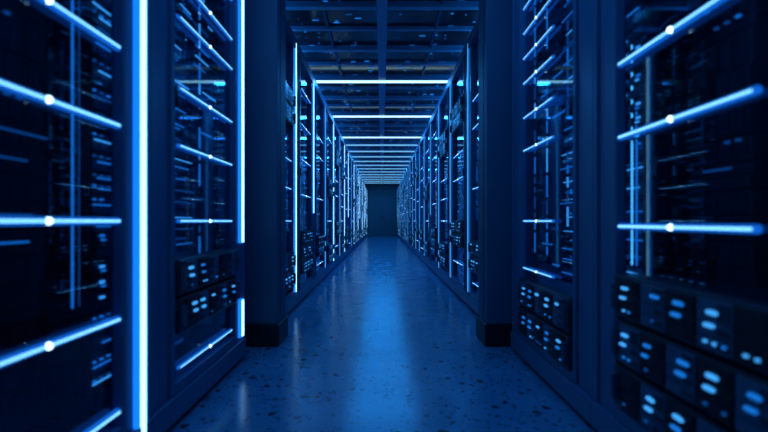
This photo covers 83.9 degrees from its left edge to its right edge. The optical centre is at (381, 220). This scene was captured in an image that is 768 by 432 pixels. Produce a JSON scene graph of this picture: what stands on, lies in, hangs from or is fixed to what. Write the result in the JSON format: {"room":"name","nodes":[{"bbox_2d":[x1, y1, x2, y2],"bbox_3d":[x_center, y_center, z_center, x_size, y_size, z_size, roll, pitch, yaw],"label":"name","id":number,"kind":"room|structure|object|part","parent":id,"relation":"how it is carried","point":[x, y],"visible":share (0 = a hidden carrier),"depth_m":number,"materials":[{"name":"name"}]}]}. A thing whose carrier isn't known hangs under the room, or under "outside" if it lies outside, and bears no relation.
{"room":"server room","nodes":[
{"label":"server room","id":0,"kind":"room"},
{"bbox_2d":[286,0,477,169],"bbox_3d":[0.000,-2.300,11.650,3.760,0.100,27.900,0,0,0],"label":"ceiling","id":1,"kind":"structure","parent":0,"point":[368,17],"depth_m":5.70,"materials":[{"name":"paint"}]},
{"bbox_2d":[286,0,477,184],"bbox_3d":[0.000,-2.205,11.650,3.560,0.090,27.700,0,0,0],"label":"grid","id":2,"kind":"object","parent":1,"relation":"attached to","point":[381,6],"depth_m":6.03,"materials":[{"name":"metal"}]},
{"bbox_2d":[315,79,448,82],"bbox_3d":[0.000,-2.164,6.598,3.000,0.052,0.064,0,0,0],"label":"strip light","id":3,"kind":"object","parent":2,"relation":"attached to","point":[317,80],"depth_m":6.57,"materials":[{"name":"white plastic"}]},
{"bbox_2d":[332,114,431,116],"bbox_3d":[0.000,-2.164,8.798,3.000,0.052,0.064,0,0,0],"label":"strip light","id":4,"kind":"object","parent":2,"relation":"attached to","point":[334,115],"depth_m":8.77,"materials":[{"name":"white plastic"}]},
{"bbox_2d":[342,136,421,137],"bbox_3d":[0.000,-2.164,10.998,3.000,0.052,0.064,0,0,0],"label":"strip light","id":5,"kind":"object","parent":2,"relation":"attached to","point":[342,136],"depth_m":10.97,"materials":[{"name":"white plastic"}]},
{"bbox_2d":[346,144,417,145],"bbox_3d":[0.000,-2.162,12.098,3.000,0.056,0.064,0,0,0],"label":"strip light","id":6,"kind":"object","parent":2,"relation":"attached to","point":[346,144],"depth_m":12.07,"materials":[{"name":"plastic"}]},
{"bbox_2d":[349,150,414,151],"bbox_3d":[0.000,-2.162,13.198,3.000,0.056,0.064,0,0,0],"label":"strip light","id":7,"kind":"object","parent":2,"relation":"attached to","point":[349,150],"depth_m":13.17,"materials":[{"name":"plastic"}]},
{"bbox_2d":[351,155,412,156],"bbox_3d":[0.000,-2.162,14.298,3.000,0.056,0.064,0,0,0],"label":"strip light","id":8,"kind":"object","parent":2,"relation":"attached to","point":[351,155],"depth_m":14.27,"materials":[{"name":"plastic"}]},
{"bbox_2d":[354,160,409,161],"bbox_3d":[0.000,-2.162,15.398,3.000,0.056,0.064,0,0,0],"label":"strip light","id":9,"kind":"object","parent":2,"relation":"attached to","point":[354,160],"depth_m":15.37,"materials":[{"name":"plastic"}]},
{"bbox_2d":[355,164,408,165],"bbox_3d":[0.000,-2.162,16.498,3.000,0.056,0.064,0,0,0],"label":"strip light","id":10,"kind":"object","parent":2,"relation":"attached to","point":[355,164],"depth_m":16.47,"materials":[{"name":"white plastic"}]},
{"bbox_2d":[362,178,401,179],"bbox_3d":[0.000,-2.162,21.998,3.000,0.056,0.064,0,0,0],"label":"strip light","id":11,"kind":"object","parent":2,"relation":"attached to","point":[362,178],"depth_m":21.97,"materials":[{"name":"plastic"}]},
{"bbox_2d":[363,180,400,181],"bbox_3d":[0.000,-2.162,23.098,3.000,0.056,0.064,0,0,0],"label":"strip light","id":12,"kind":"object","parent":2,"relation":"attached to","point":[363,180],"depth_m":23.07,"materials":[{"name":"plastic"}]},
{"bbox_2d":[298,0,475,147],"bbox_3d":[0.032,-2.246,8.233,2.644,0.008,11.051,0,0,0],"label":"indicator lights","id":13,"kind":"object","parent":1,"relation":"attached to","point":[339,0],"depth_m":6.22},
{"bbox_2d":[364,183,399,235],"bbox_3d":[0.000,-0.675,25.550,3.560,3.150,0.100,0,0,0],"label":"wall","id":14,"kind":"structure","parent":0,"point":[374,189],"depth_m":25.50,"materials":[{"name":"paint"}]},
{"bbox_2d":[369,196,394,235],"bbox_3d":[0.000,-0.290,25.465,1.560,2.380,0.060,0,0,0],"label":"door","id":15,"kind":"structure","parent":14,"relation":"in","point":[381,208],"depth_m":25.46,"materials":[{"name":"paint"}]},
{"bbox_2d":[357,168,406,168],"bbox_3d":[0.000,-2.162,17.598,3.000,0.056,0.064,0,0,0],"label":"strip light","id":16,"kind":"object","parent":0,"point":[357,168],"depth_m":17.57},
{"bbox_2d":[359,171,404,171],"bbox_3d":[0.000,-2.162,18.698,3.000,0.056,0.064,0,0,0],"label":"strip light","id":17,"kind":"object","parent":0,"point":[359,171],"depth_m":18.67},
{"bbox_2d":[360,174,403,174],"bbox_3d":[0.000,-2.162,19.798,3.000,0.056,0.064,0,0,0],"label":"strip light","id":18,"kind":"object","parent":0,"point":[360,174],"depth_m":19.76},
{"bbox_2d":[361,176,402,176],"bbox_3d":[0.000,-2.162,20.898,3.000,0.056,0.064,0,0,0],"label":"strip light","id":19,"kind":"object","parent":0,"point":[361,176],"depth_m":20.87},
{"bbox_2d":[364,182,399,182],"bbox_3d":[0.000,-2.162,24.198,3.000,0.056,0.064,0,0,0],"label":"strip light","id":20,"kind":"object","parent":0,"point":[364,182],"depth_m":24.17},
{"bbox_2d":[167,236,597,431],"bbox_3d":[0.000,0.950,11.650,3.760,0.100,27.900,0,0,0],"label":"floor","id":21,"kind":"structure","parent":0,"point":[381,343],"depth_m":2.54,"materials":[{"name":"stone"}]},
{"bbox_2d":[0,0,151,431],"bbox_3d":[-1.269,-0.495,1.090,0.762,2.790,1.140,0,0,0],"label":"rack","id":22,"kind":"object","parent":21,"relation":"on","point":[21,21],"visible":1,"depth_m":1.46,"materials":[{"name":"metal"}]},
{"bbox_2d":[0,0,245,431],"bbox_3d":[-1.258,-0.495,2.230,0.784,2.790,1.140,0,0,0],"label":"rack","id":23,"kind":"object","parent":21,"relation":"on","point":[187,288],"visible":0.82,"depth_m":1.82,"materials":[{"name":"metal"}]},
{"bbox_2d":[175,0,287,346],"bbox_3d":[-1.192,-0.675,3.195,0.915,3.150,0.300,0,0,0],"label":"column","id":24,"kind":"structure","parent":21,"relation":"on","point":[266,322],"depth_m":3.06,"materials":[{"name":"black metal"}]},
{"bbox_2d":[286,18,297,313],"bbox_3d":[-1.258,-0.495,3.930,0.784,2.790,1.140,0,0,0],"label":"rack","id":25,"kind":"object","parent":21,"relation":"on","point":[291,41],"visible":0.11,"depth_m":4.33,"materials":[{"name":"metal"}]},
{"bbox_2d":[286,44,314,302],"bbox_3d":[-1.258,-0.495,5.079,0.784,2.790,1.140,0,0,0],"label":"rack","id":26,"kind":"object","parent":21,"relation":"on","point":[305,238],"visible":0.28,"depth_m":5.22,"materials":[{"name":"metal"}]},
{"bbox_2d":[286,80,325,285],"bbox_3d":[-1.258,-0.495,6.228,0.784,2.790,1.140,0,0,0],"label":"rack","id":27,"kind":"object","parent":21,"relation":"on","point":[319,101],"visible":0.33,"depth_m":6.38,"materials":[{"name":"metal"}]},
{"bbox_3d":[-1.270,-0.495,6.228,0.760,2.790,1.140,0,0,0],"label":"cabinet frame","id":28,"kind":"part","parent":27,"relation":"part of","materials":[{"name":"metal"}]},
{"bbox_3d":[-0.935,-0.540,6.241,0.002,2.500,0.765,0,0,0],"label":"glass door","id":29,"kind":"part","parent":27,"relation":"part of","materials":[{"name":"glass"}]},
{"bbox_2d":[305,103,333,274],"bbox_3d":[-1.258,-0.495,7.377,0.784,2.790,1.140,0,0,0],"label":"rack","id":30,"kind":"object","parent":21,"relation":"on","point":[329,118],"visible":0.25,"depth_m":7.45,"materials":[{"name":"metal"}]},
{"bbox_3d":[-0.935,-0.540,7.390,0.002,2.500,0.765,0,0,0],"label":"glass door","id":31,"kind":"part","parent":30,"relation":"part of","materials":[{"name":"glass"}]},
{"bbox_2d":[317,120,339,266],"bbox_3d":[-1.258,-0.495,8.527,0.784,2.790,1.140,0,0,0],"label":"rack","id":32,"kind":"object","parent":21,"relation":"on","point":[336,130],"visible":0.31,"depth_m":8.62,"materials":[{"name":"metal"}]},
{"bbox_3d":[-0.935,-0.540,8.539,0.002,2.500,0.765,0,0,0],"label":"glass door","id":33,"kind":"part","parent":32,"relation":"part of","materials":[{"name":"glass"}]},
{"bbox_3d":[-1.270,-0.495,8.527,0.760,2.790,1.140,0,0,0],"label":"cabinet frame","id":34,"kind":"part","parent":32,"relation":"part of","materials":[{"name":"metal"}]},
{"bbox_2d":[340,133,344,261],"bbox_3d":[-1.258,-0.495,9.676,0.784,2.790,1.140,0,0,0],"label":"rack","id":35,"kind":"object","parent":21,"relation":"on","point":[342,142],"visible":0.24,"depth_m":9.85,"materials":[{"name":"metal"}]},
{"bbox_3d":[-0.935,-0.540,9.688,0.002,2.500,0.765,0,0,0],"label":"glass door","id":36,"kind":"part","parent":35,"relation":"part of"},
{"bbox_2d":[344,143,348,256],"bbox_3d":[-1.258,-0.495,10.825,0.784,2.790,1.140,0,0,0],"label":"rack","id":37,"kind":"object","parent":21,"relation":"on","point":[346,252],"visible":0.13,"depth_m":11.22,"materials":[{"name":"metal"}]},
{"bbox_3d":[-0.935,-0.540,10.837,0.002,2.500,0.765,0,0,0],"label":"glass door","id":38,"kind":"part","parent":37,"relation":"part of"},
{"bbox_2d":[348,152,351,252],"bbox_3d":[-1.258,-0.495,11.974,0.784,2.790,1.140,0,0,0],"label":"rack","id":39,"kind":"object","parent":21,"relation":"on","point":[350,156],"visible":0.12,"depth_m":12.37,"materials":[{"name":"metal"}]},
{"bbox_3d":[-0.935,-0.540,11.986,0.002,2.500,0.765,0,0,0],"label":"glass door","id":40,"kind":"part","parent":39,"relation":"part of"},
{"bbox_2d":[351,158,354,249],"bbox_3d":[-1.258,-0.495,13.123,0.784,2.790,1.140,0,0,0],"label":"rack","id":41,"kind":"object","parent":21,"relation":"on","point":[353,199],"visible":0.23,"depth_m":13.52,"materials":[{"name":"metal"}]},
{"bbox_2d":[354,163,356,247],"bbox_3d":[-1.258,-0.495,14.272,0.784,2.790,1.140,0,0,0],"label":"rack","id":42,"kind":"object","parent":21,"relation":"on","point":[355,181],"visible":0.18,"depth_m":14.50,"materials":[{"name":"metal"}]},
{"bbox_3d":[-0.935,-0.540,14.285,0.002,2.500,0.765,0,0,0],"label":"glass door","id":43,"kind":"part","parent":42,"relation":"part of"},
{"bbox_3d":[-1.270,-0.495,14.272,0.760,2.790,1.140,0,0,0],"label":"cabinet frame","id":44,"kind":"part","parent":42,"relation":"part of","materials":[{"name":"metal"}]},
{"bbox_2d":[356,167,358,245],"bbox_3d":[-1.258,-0.495,15.421,0.784,2.790,1.140,0,0,0],"label":"rack","id":45,"kind":"object","parent":21,"relation":"on","point":[357,188],"visible":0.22,"depth_m":15.64,"materials":[{"name":"metal"}]},
{"bbox_3d":[-0.935,-0.540,15.434,0.002,2.500,0.765,0,0,0],"label":"glass door","id":46,"kind":"part","parent":45,"relation":"part of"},
{"bbox_3d":[-1.270,-0.495,15.421,0.760,2.790,1.140,0,0,0],"label":"cabinet frame","id":47,"kind":"part","parent":45,"relation":"part of","materials":[{"name":"metal"}]},
{"bbox_2d":[358,171,359,243],"bbox_3d":[-1.258,-0.495,16.570,0.784,2.790,1.140,0,0,0],"label":"rack","id":48,"kind":"object","parent":21,"relation":"on","point":[358,171],"visible":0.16,"depth_m":16.97,"materials":[{"name":"metal"}]},
{"bbox_2d":[360,175,361,241],"bbox_3d":[-1.258,-0.495,17.719,0.784,2.790,1.140,0,0,0],"label":"rack","id":49,"kind":"object","parent":21,"relation":"on","point":[360,175],"visible":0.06,"depth_m":18.11,"materials":[{"name":"metal"}]},
{"bbox_3d":[-1.270,-0.495,17.719,0.760,2.790,1.140,0,0,0],"label":"cabinet frame","id":50,"kind":"part","parent":49,"relation":"part of","materials":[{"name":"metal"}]},
{"bbox_2d":[361,177,362,240],"bbox_3d":[-1.258,-0.495,18.869,0.784,2.790,1.140,0,0,0],"label":"rack","id":51,"kind":"object","parent":21,"relation":"on","point":[361,177],"visible":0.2,"depth_m":19.26,"materials":[{"name":"metal"}]},
{"bbox_3d":[-1.270,-0.495,18.869,0.760,2.790,1.140,0,0,0],"label":"cabinet frame","id":52,"kind":"part","parent":51,"relation":"part of","materials":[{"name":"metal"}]},
{"bbox_2d":[362,180,363,239],"bbox_3d":[-1.258,-0.495,20.018,0.784,2.790,1.140,0,0,0],"label":"rack","id":53,"kind":"object","parent":21,"relation":"on","point":[362,180],"visible":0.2,"depth_m":20.41,"materials":[{"name":"metal"}]},
{"bbox_2d":[363,184,364,237],"bbox_3d":[-1.258,-0.495,21.167,0.784,2.790,1.140,0,0,0],"label":"rack","id":54,"kind":"object","parent":21,"relation":"on","point":[364,184],"visible":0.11,"depth_m":21.67,"materials":[{"name":"metal"}]},
{"bbox_2d":[365,186,365,236],"bbox_3d":[-1.258,-0.495,23.465,0.784,2.790,1.140,0,0,0],"label":"rack","id":55,"kind":"object","parent":21,"relation":"on","point":[365,186],"visible":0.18,"depth_m":23.86,"materials":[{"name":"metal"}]},
{"bbox_2d":[366,188,366,235],"bbox_3d":[-1.258,-0.495,24.614,0.784,2.790,1.140,0,0,0],"label":"rack","id":56,"kind":"object","parent":21,"relation":"on","point":[366,188],"visible":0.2,"depth_m":25.01,"materials":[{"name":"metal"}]},
{"bbox_2d":[397,188,397,235],"bbox_3d":[1.258,-0.495,24.614,0.784,2.790,1.140,0,0,0],"label":"rack","id":57,"kind":"object","parent":21,"relation":"on","point":[397,188],"visible":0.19,"depth_m":25.01,"materials":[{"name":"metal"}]},
{"bbox_2d":[398,186,398,236],"bbox_3d":[1.258,-0.495,23.465,0.784,2.790,1.140,0,0,0],"label":"rack","id":58,"kind":"object","parent":21,"relation":"on","point":[398,186],"visible":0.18,"depth_m":23.86,"materials":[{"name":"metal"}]},
{"bbox_2d":[399,184,400,237],"bbox_3d":[1.258,-0.495,21.167,0.784,2.790,1.140,0,0,0],"label":"rack","id":59,"kind":"object","parent":21,"relation":"on","point":[399,184],"visible":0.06,"depth_m":21.67,"materials":[{"name":"metal"}]},
{"bbox_2d":[400,180,401,239],"bbox_3d":[1.258,-0.495,20.018,0.784,2.790,1.140,0,0,0],"label":"rack","id":60,"kind":"object","parent":21,"relation":"on","point":[401,180],"visible":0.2,"depth_m":20.41,"materials":[{"name":"metal"}]},
{"bbox_2d":[401,177,402,240],"bbox_3d":[1.258,-0.495,18.869,0.784,2.790,1.140,0,0,0],"label":"rack","id":61,"kind":"object","parent":21,"relation":"on","point":[402,177],"visible":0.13,"depth_m":19.26,"materials":[{"name":"metal"}]},
{"bbox_3d":[1.270,-0.495,18.869,0.760,2.790,1.140,0,0,0],"label":"cabinet frame","id":62,"kind":"part","parent":61,"relation":"part of","materials":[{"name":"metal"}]},
{"bbox_2d":[402,175,403,241],"bbox_3d":[1.258,-0.495,17.719,0.784,2.790,1.140,0,0,0],"label":"rack","id":63,"kind":"object","parent":21,"relation":"on","point":[403,175],"visible":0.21,"depth_m":18.11,"materials":[{"name":"metal"}]},
{"bbox_3d":[1.270,-0.495,17.719,0.760,2.790,1.140,0,0,0],"label":"cabinet frame","id":64,"kind":"part","parent":63,"relation":"part of","materials":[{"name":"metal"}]},
{"bbox_2d":[404,171,405,243],"bbox_3d":[1.258,-0.495,16.570,0.784,2.790,1.140,0,0,0],"label":"rack","id":65,"kind":"object","parent":21,"relation":"on","point":[405,171],"visible":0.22,"depth_m":16.97,"materials":[{"name":"metal"}]},
{"bbox_2d":[405,167,407,245],"bbox_3d":[1.258,-0.495,15.421,0.784,2.790,1.140,0,0,0],"label":"rack","id":66,"kind":"object","parent":21,"relation":"on","point":[406,227],"visible":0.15,"depth_m":15.64,"materials":[{"name":"metal"}]},
{"bbox_3d":[1.270,-0.495,15.421,0.760,2.790,1.140,0,0,0],"label":"cabinet frame","id":67,"kind":"part","parent":66,"relation":"part of","materials":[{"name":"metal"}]},
{"bbox_3d":[0.935,-0.540,15.434,0.002,2.500,0.765,0,0,0],"label":"glass door","id":68,"kind":"part","parent":66,"relation":"part of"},
{"bbox_2d":[407,163,409,247],"bbox_3d":[1.258,-0.495,14.272,0.784,2.790,1.140,0,0,0],"label":"rack","id":69,"kind":"object","parent":21,"relation":"on","point":[408,201],"visible":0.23,"depth_m":14.50,"materials":[{"name":"metal"}]},
{"bbox_3d":[1.270,-0.495,14.272,0.760,2.790,1.140,0,0,0],"label":"cabinet frame","id":70,"kind":"part","parent":69,"relation":"part of","materials":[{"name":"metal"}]},
{"bbox_3d":[0.935,-0.540,14.285,0.002,2.500,0.765,0,0,0],"label":"glass door","id":71,"kind":"part","parent":69,"relation":"part of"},
{"bbox_2d":[409,158,412,249],"bbox_3d":[1.258,-0.495,13.123,0.784,2.790,1.140,0,0,0],"label":"rack","id":72,"kind":"object","parent":21,"relation":"on","point":[410,226],"visible":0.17,"depth_m":13.52,"materials":[{"name":"metal"}]},
{"bbox_2d":[412,152,415,252],"bbox_3d":[1.258,-0.495,11.974,0.784,2.790,1.140,0,0,0],"label":"rack","id":73,"kind":"object","parent":21,"relation":"on","point":[413,156],"visible":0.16,"depth_m":12.33,"materials":[{"name":"metal"}]},
{"bbox_3d":[0.935,-0.540,11.986,0.002,2.500,0.765,0,0,0],"label":"glass door","id":74,"kind":"part","parent":73,"relation":"part of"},
{"bbox_2d":[415,143,419,256],"bbox_3d":[1.258,-0.495,10.825,0.784,2.790,1.140,0,0,0],"label":"rack","id":75,"kind":"object","parent":21,"relation":"on","point":[417,252],"visible":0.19,"depth_m":11.22,"materials":[{"name":"metal"}]},
{"bbox_3d":[0.935,-0.540,10.837,0.002,2.500,0.765,0,0,0],"label":"glass door","id":76,"kind":"part","parent":75,"relation":"part of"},
{"bbox_2d":[419,133,423,261],"bbox_3d":[1.258,-0.495,9.676,0.784,2.790,1.140,0,0,0],"label":"rack","id":77,"kind":"object","parent":21,"relation":"on","point":[421,142],"visible":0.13,"depth_m":9.87,"materials":[{"name":"metal"}]},
{"bbox_3d":[0.935,-0.540,9.688,0.002,2.500,0.765,0,0,0],"label":"glass door","id":78,"kind":"part","parent":77,"relation":"part of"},
{"bbox_2d":[424,120,446,266],"bbox_3d":[1.258,-0.495,8.527,0.784,2.790,1.140,0,0,0],"label":"rack","id":79,"kind":"object","parent":21,"relation":"on","point":[427,130],"visible":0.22,"depth_m":8.65,"materials":[{"name":"metal"}]},
{"bbox_3d":[1.270,-0.495,8.527,0.760,2.790,1.140,0,0,0],"label":"cabinet frame","id":80,"kind":"part","parent":79,"relation":"part of","materials":[{"name":"metal"}]},
{"bbox_3d":[0.935,-0.540,8.539,0.002,2.500,0.765,0,0,0],"label":"glass door","id":81,"kind":"part","parent":79,"relation":"part of","materials":[{"name":"glass"}]},
{"bbox_2d":[430,103,459,274],"bbox_3d":[1.258,-0.495,7.377,0.784,2.790,1.140,0,0,0],"label":"rack","id":82,"kind":"object","parent":21,"relation":"on","point":[434,118],"visible":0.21,"depth_m":7.45,"materials":[{"name":"metal"}]},
{"bbox_3d":[0.935,-0.540,7.390,0.002,2.500,0.765,0,0,0],"label":"glass door","id":83,"kind":"part","parent":82,"relation":"part of","materials":[{"name":"glass"}]},
{"bbox_2d":[438,80,477,285],"bbox_3d":[1.258,-0.495,6.228,0.784,2.790,1.140,0,0,0],"label":"rack","id":84,"kind":"object","parent":21,"relation":"on","point":[444,101],"visible":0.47,"depth_m":6.28,"materials":[{"name":"metal"}]},
{"bbox_3d":[0.935,-0.540,6.241,0.002,2.500,0.765,0,0,0],"label":"glass door","id":85,"kind":"part","parent":84,"relation":"part of","materials":[{"name":"glass"}]},
{"bbox_2d":[449,44,477,302],"bbox_3d":[1.258,-0.495,5.079,0.784,2.790,1.140,0,0,0],"label":"rack","id":86,"kind":"object","parent":21,"relation":"on","point":[458,111],"visible":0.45,"depth_m":5.17,"materials":[{"name":"metal"}]},
{"bbox_2d":[466,18,477,313],"bbox_3d":[1.258,-0.495,3.930,0.784,2.790,1.140,0,0,0],"label":"rack","id":87,"kind":"object","parent":21,"relation":"on","point":[472,41],"visible":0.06,"depth_m":4.33,"materials":[{"name":"metal"}]},
{"bbox_2d":[476,0,572,346],"bbox_3d":[1.192,-0.675,3.195,0.915,3.150,0.300,0,0,0],"label":"column","id":88,"kind":"structure","parent":21,"relation":"on","point":[494,320],"depth_m":3.06,"materials":[{"name":"black metal"}]},
{"bbox_2d":[511,0,761,430],"bbox_3d":[1.258,-0.495,2.390,0.784,2.790,1.140,0,0,0],"label":"rack","id":89,"kind":"object","parent":21,"relation":"on","point":[552,331],"visible":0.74,"depth_m":1.98,"materials":[{"name":"metal"}]},
{"bbox_2d":[591,0,767,431],"bbox_3d":[1.258,-0.495,1.250,0.784,2.790,1.140,0,0,0],"label":"rack","id":90,"kind":"object","parent":21,"relation":"on","point":[673,352],"visible":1,"depth_m":1.44,"materials":[{"name":"metal"}]}
]}

